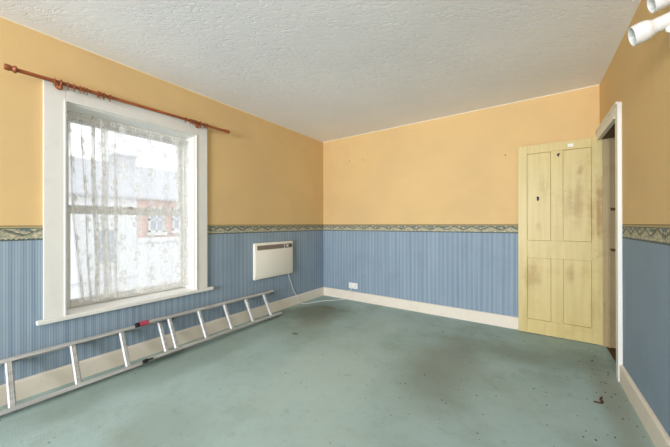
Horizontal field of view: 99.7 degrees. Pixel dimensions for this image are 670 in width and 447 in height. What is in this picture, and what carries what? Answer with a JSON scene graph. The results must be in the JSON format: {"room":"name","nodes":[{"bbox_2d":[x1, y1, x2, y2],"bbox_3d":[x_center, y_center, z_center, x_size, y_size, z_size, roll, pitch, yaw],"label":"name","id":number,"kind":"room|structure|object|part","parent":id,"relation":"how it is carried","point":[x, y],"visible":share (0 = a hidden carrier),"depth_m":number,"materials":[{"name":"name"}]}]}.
{"room":"empty room","nodes":[
{"label":"empty room","id":0,"kind":"room"},
{"bbox_2d":[0,16,323,384],"bbox_3d":[-2.592,-0.082,1.316,0.300,2.439,8.605,0,0,35],"label":"wall","id":1,"kind":"structure","parent":0,"point":[265,177],"depth_m":2.48,"materials":[{"name":"paint"}]},
{"bbox_2d":[3,63,229,133],"bbox_3d":[-1.590,-0.960,2.382,0.083,0.074,1.574,0,0,35],"label":"pole","id":2,"kind":"object","parent":1,"relation":"attached to","point":[59,85],"visible":0.98,"depth_m":2.08,"materials":[{"name":"brown wood"}]},
{"bbox_2d":[36,80,213,325],"bbox_3d":[-1.743,-0.151,2.485,0.322,1.665,1.270,0,0,35],"label":"window","id":3,"kind":"structure","parent":1,"relation":"in","point":[58,305],"depth_m":2.26,"materials":[{"name":"white wood"}]},
{"bbox_3d":[-1.855,-0.471,2.545,0.040,0.774,0.926,0,0,35],"label":"sash","id":4,"kind":"part","parent":3,"relation":"part of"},
{"bbox_3d":[-1.741,0.666,2.483,0.322,0.030,1.270,0,0,35],"label":"sill","id":5,"kind":"part","parent":3,"relation":"part of","materials":[{"name":"white wood"}]},
{"bbox_3d":[-1.817,0.262,2.518,0.040,0.772,0.926,0,0,35],"label":"sash","id":6,"kind":"part","parent":3,"relation":"part of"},
{"bbox_2d":[70,112,188,140],"bbox_3d":[-1.733,-0.830,2.460,0.009,0.009,0.926,0,0,35],"label":"wire","id":7,"kind":"object","parent":3,"relation":"attached to","point":[70,112],"visible":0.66,"depth_m":2.44,"materials":[{"name":"white plastic"}]},
{"bbox_2d":[67,110,187,302],"bbox_3d":[-1.726,-0.110,2.456,0.055,1.448,0.917,0,0,36],"label":"curtain","id":8,"kind":"object","parent":7,"relation":"hanging from","point":[103,122],"visible":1,"depth_m":2.36,"materials":[{"name":"white fabric"}]},
{"bbox_2d":[0,287,323,406],"bbox_3d":[-2.458,1.074,1.223,0.019,0.128,8.005,0,0,35],"label":"baseboard","id":9,"kind":"structure","parent":1,"relation":"attached to","point":[35,384],"depth_m":2.33,"materials":[{"name":"white wood"}]},
{"bbox_2d":[253,241,292,279],"bbox_3d":[-0.778,0.456,3.618,0.058,0.438,0.657,0,0,36],"label":"heater","id":10,"kind":"object","parent":1,"relation":"attached to","point":[270,259],"visible":1,"depth_m":3.56,"materials":[{"name":"metal"}]},
{"bbox_2d":[257,244,283,250],"bbox_3d":[-0.799,0.295,3.554,0.004,0.056,0.447,0,0,35],"label":"grille","id":11,"kind":"object","parent":10,"relation":"attached to","point":[260,247],"depth_m":3.54,"materials":[{"name":"metal"}]},
{"bbox_2d":[288,273,351,303],"bbox_3d":[-0.214,0.902,4.071,0.962,0.474,0.117,0,0,-23],"label":"cable","id":12,"kind":"object","parent":10,"relation":"attached to","point":[288,273],"visible":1,"depth_m":4.05,"materials":[{"name":"white plastic"}]},
{"bbox_2d":[0,0,639,141],"bbox_3d":[-1.209,-1.381,0.356,3.674,0.150,8.605,0,0,35],"label":"ceiling","id":13,"kind":"structure","parent":0,"point":[321,70],"depth_m":2.11,"materials":[{"name":"white paint"}]},
{"bbox_2d":[0,295,654,446],"bbox_3d":[-0.593,1.206,-0.072,5.159,0.150,8.605,0,0,35],"label":"floor","id":14,"kind":"structure","parent":0,"point":[301,376],"depth_m":1.89,"materials":[{"name":"carpet"}]},
{"bbox_2d":[0,290,281,416],"bbox_3d":[-1.532,0.966,2.322,0.262,0.334,2.908,0,0,35],"label":"ladder","id":15,"kind":"object","parent":14,"relation":"on","point":[8,362],"visible":1,"depth_m":2.19,"materials":[{"name":"metal"}]},
{"bbox_2d":[330,325,643,442],"bbox_3d":[1.091,1.128,1.968,1.457,0.006,2.280,0,0,35],"label":"crumbs","id":16,"kind":"object","parent":14,"relation":"on","point":[432,325],"visible":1,"depth_m":1.88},
{"bbox_2d":[593,396,603,403],"bbox_3d":[1.689,1.125,1.798,0.103,0.009,0.037,0,0,-27],"label":"scrap","id":17,"kind":"object","parent":14,"relation":"on","point":[601,397],"visible":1,"depth_m":1.78,"materials":[{"name":"brown"}]},
{"bbox_2d":[323,84,599,316],"bbox_3d":[1.895,-0.088,3.255,4.859,2.439,0.300,0,0,35],"label":"wall","id":18,"kind":"structure","parent":0,"point":[426,211],"depth_m":3.49,"materials":[{"name":"paint"}]},
{"bbox_2d":[349,282,357,288],"bbox_3d":[0.269,0.922,4.192,0.148,0.086,0.016,0,0,35],"label":"wall socket","id":19,"kind":"object","parent":18,"relation":"attached to","point":[351,285],"visible":1,"depth_m":4.18,"materials":[{"name":"white plastic"}]},
{"bbox_2d":[324,287,517,329],"bbox_3d":[1.104,1.070,3.610,3.110,0.128,0.019,0,0,35],"label":"baseboard","id":20,"kind":"structure","parent":18,"relation":"attached to","point":[500,320],"depth_m":3.54,"materials":[{"name":"white wood"}]},
{"bbox_2d":[599,0,669,436],"bbox_3d":[0.170,-0.091,-0.785,0.115,2.439,8.305,0,0,35],"label":"wall","id":21,"kind":"structure","parent":0,"point":[638,76],"depth_m":1.60,"materials":[{"name":"paint"}]},
{"bbox_2d":[602,123,614,138],"bbox_3d":[2.311,-0.790,2.302,0.115,0.028,0.673,0,0,35],"label":"lining","id":22,"kind":"object","parent":21,"relation":"attached to","point":[611,133],"visible":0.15,"depth_m":2.44,"materials":[{"name":"wood"}]},
{"bbox_2d":[602,138,615,347],"bbox_3d":[2.311,0.166,2.297,0.115,1.925,0.721,0,0,35],"label":"lining","id":23,"kind":"object","parent":21,"relation":"attached to","point":[609,257],"visible":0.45,"depth_m":2.57,"materials":[{"name":"beige wood"}]},
{"bbox_2d":[518,137,604,344],"bbox_3d":[2.205,0.159,2.792,0.665,1.925,0.038,0,0,34],"label":"door","id":24,"kind":"structure","parent":23,"relation":"attached to","point":[565,271],"depth_m":2.77,"materials":[{"name":"yellow paint"}]},
{"bbox_3d":[2.076,-0.272,2.883,0.191,0.885,0.012,0,0,34],"label":"panel","id":25,"kind":"part","parent":24,"relation":"part of","materials":[{"name":"yellow paint"}]},
{"bbox_3d":[2.078,0.665,2.881,0.191,0.627,0.012,0,0,34],"label":"panel","id":26,"kind":"part","parent":24,"relation":"part of","materials":[{"name":"yellow paint"}]},
{"bbox_3d":[2.321,-0.273,2.716,0.205,0.885,0.012,0,0,34],"label":"panel","id":27,"kind":"part","parent":24,"relation":"part of","materials":[{"name":"yellow paint"}]},
{"bbox_3d":[2.323,0.664,2.714,0.205,0.627,0.012,0,0,34],"label":"panel","id":28,"kind":"part","parent":24,"relation":"part of","materials":[{"name":"yellow paint"}]},
{"bbox_2d":[595,101,622,381],"bbox_3d":[2.249,0.130,2.338,0.033,1.999,0.797,0,0,35],"label":"door frame","id":29,"kind":"structure","parent":21,"relation":"attached to","point":[614,115],"depth_m":2.01,"materials":[{"name":"white wood"}]},
{"bbox_2d":[620,365,669,446],"bbox_3d":[-0.026,1.065,-0.956,0.019,0.128,7.200,0,0,35],"label":"baseboard","id":30,"kind":"structure","parent":21,"relation":"attached to","point":[654,428],"depth_m":1.57,"materials":[{"name":"white wood"}]},
{"bbox_2d":[628,0,669,45],"bbox_3d":[1.377,-0.931,1.215,0.179,0.340,0.164,0,0,35],"label":"wall spotlight","id":31,"kind":"object","parent":21,"relation":"attached to","point":[641,32],"visible":1,"depth_m":1.18,"materials":[{"name":"white plastic"}]},
{"bbox_3d":[1.397,-0.799,1.159,0.070,0.048,0.021,0,0,19],"label":"knuckle arm","id":32,"kind":"part","parent":31,"relation":"part of","materials":[{"name":"white plastic"}]},
{"label":"outside","id":33,"kind":"structure","parent":0,"visible":0},
{"bbox_3d":[-14.820,4.240,16.376,36.951,0.300,70.000,0,0,35],"label":"street","id":34,"kind":"object","parent":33,"visible":0},
{"bbox_2d":[69,156,138,298],"bbox_3d":[-12.902,0.527,11.180,6.450,7.100,6.650,0,0,35],"label":"house","id":35,"kind":"structure","parent":34,"relation":"on","point":[130,277],"depth_m":11.36,"materials":[{"name":"stone"}]},
{"bbox_3d":[-10.389,2.129,9.434,0.160,0.220,6.650,0,0,35],"label":"cornice","id":36,"kind":"part","parent":35,"relation":"part of","materials":[{"name":"white"}]},
{"bbox_3d":[-9.167,0.919,11.326,0.008,1.300,0.550,0,0,35],"label":"pane","id":37,"kind":"part","parent":35,"relation":"part of","materials":[{"name":"white glass"}]},
{"bbox_2d":[108,152,178,286],"bbox_3d":[-9.195,0.303,16.519,6.450,7.550,6.350,0,0,35],"label":"house","id":38,"kind":"structure","parent":34,"relation":"on","point":[153,224],"depth_m":13.07,"materials":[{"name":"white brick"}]},
{"bbox_3d":[-8.114,-0.170,12.847,0.008,1.020,0.550,0,0,35],"label":"pane","id":39,"kind":"part","parent":38,"relation":"part of","materials":[{"name":"white glass"}]},
{"bbox_3d":[-6.685,0.730,14.776,0.160,0.220,6.350,0,0,35],"label":"cornice","id":40,"kind":"part","parent":38,"relation":"part of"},
{"bbox_3d":[-7.553,-0.205,13.656,0.008,0.950,0.480,0,0,35],"label":"pane","id":41,"kind":"part","parent":38,"relation":"part of","materials":[{"name":"glass"}]}
]}

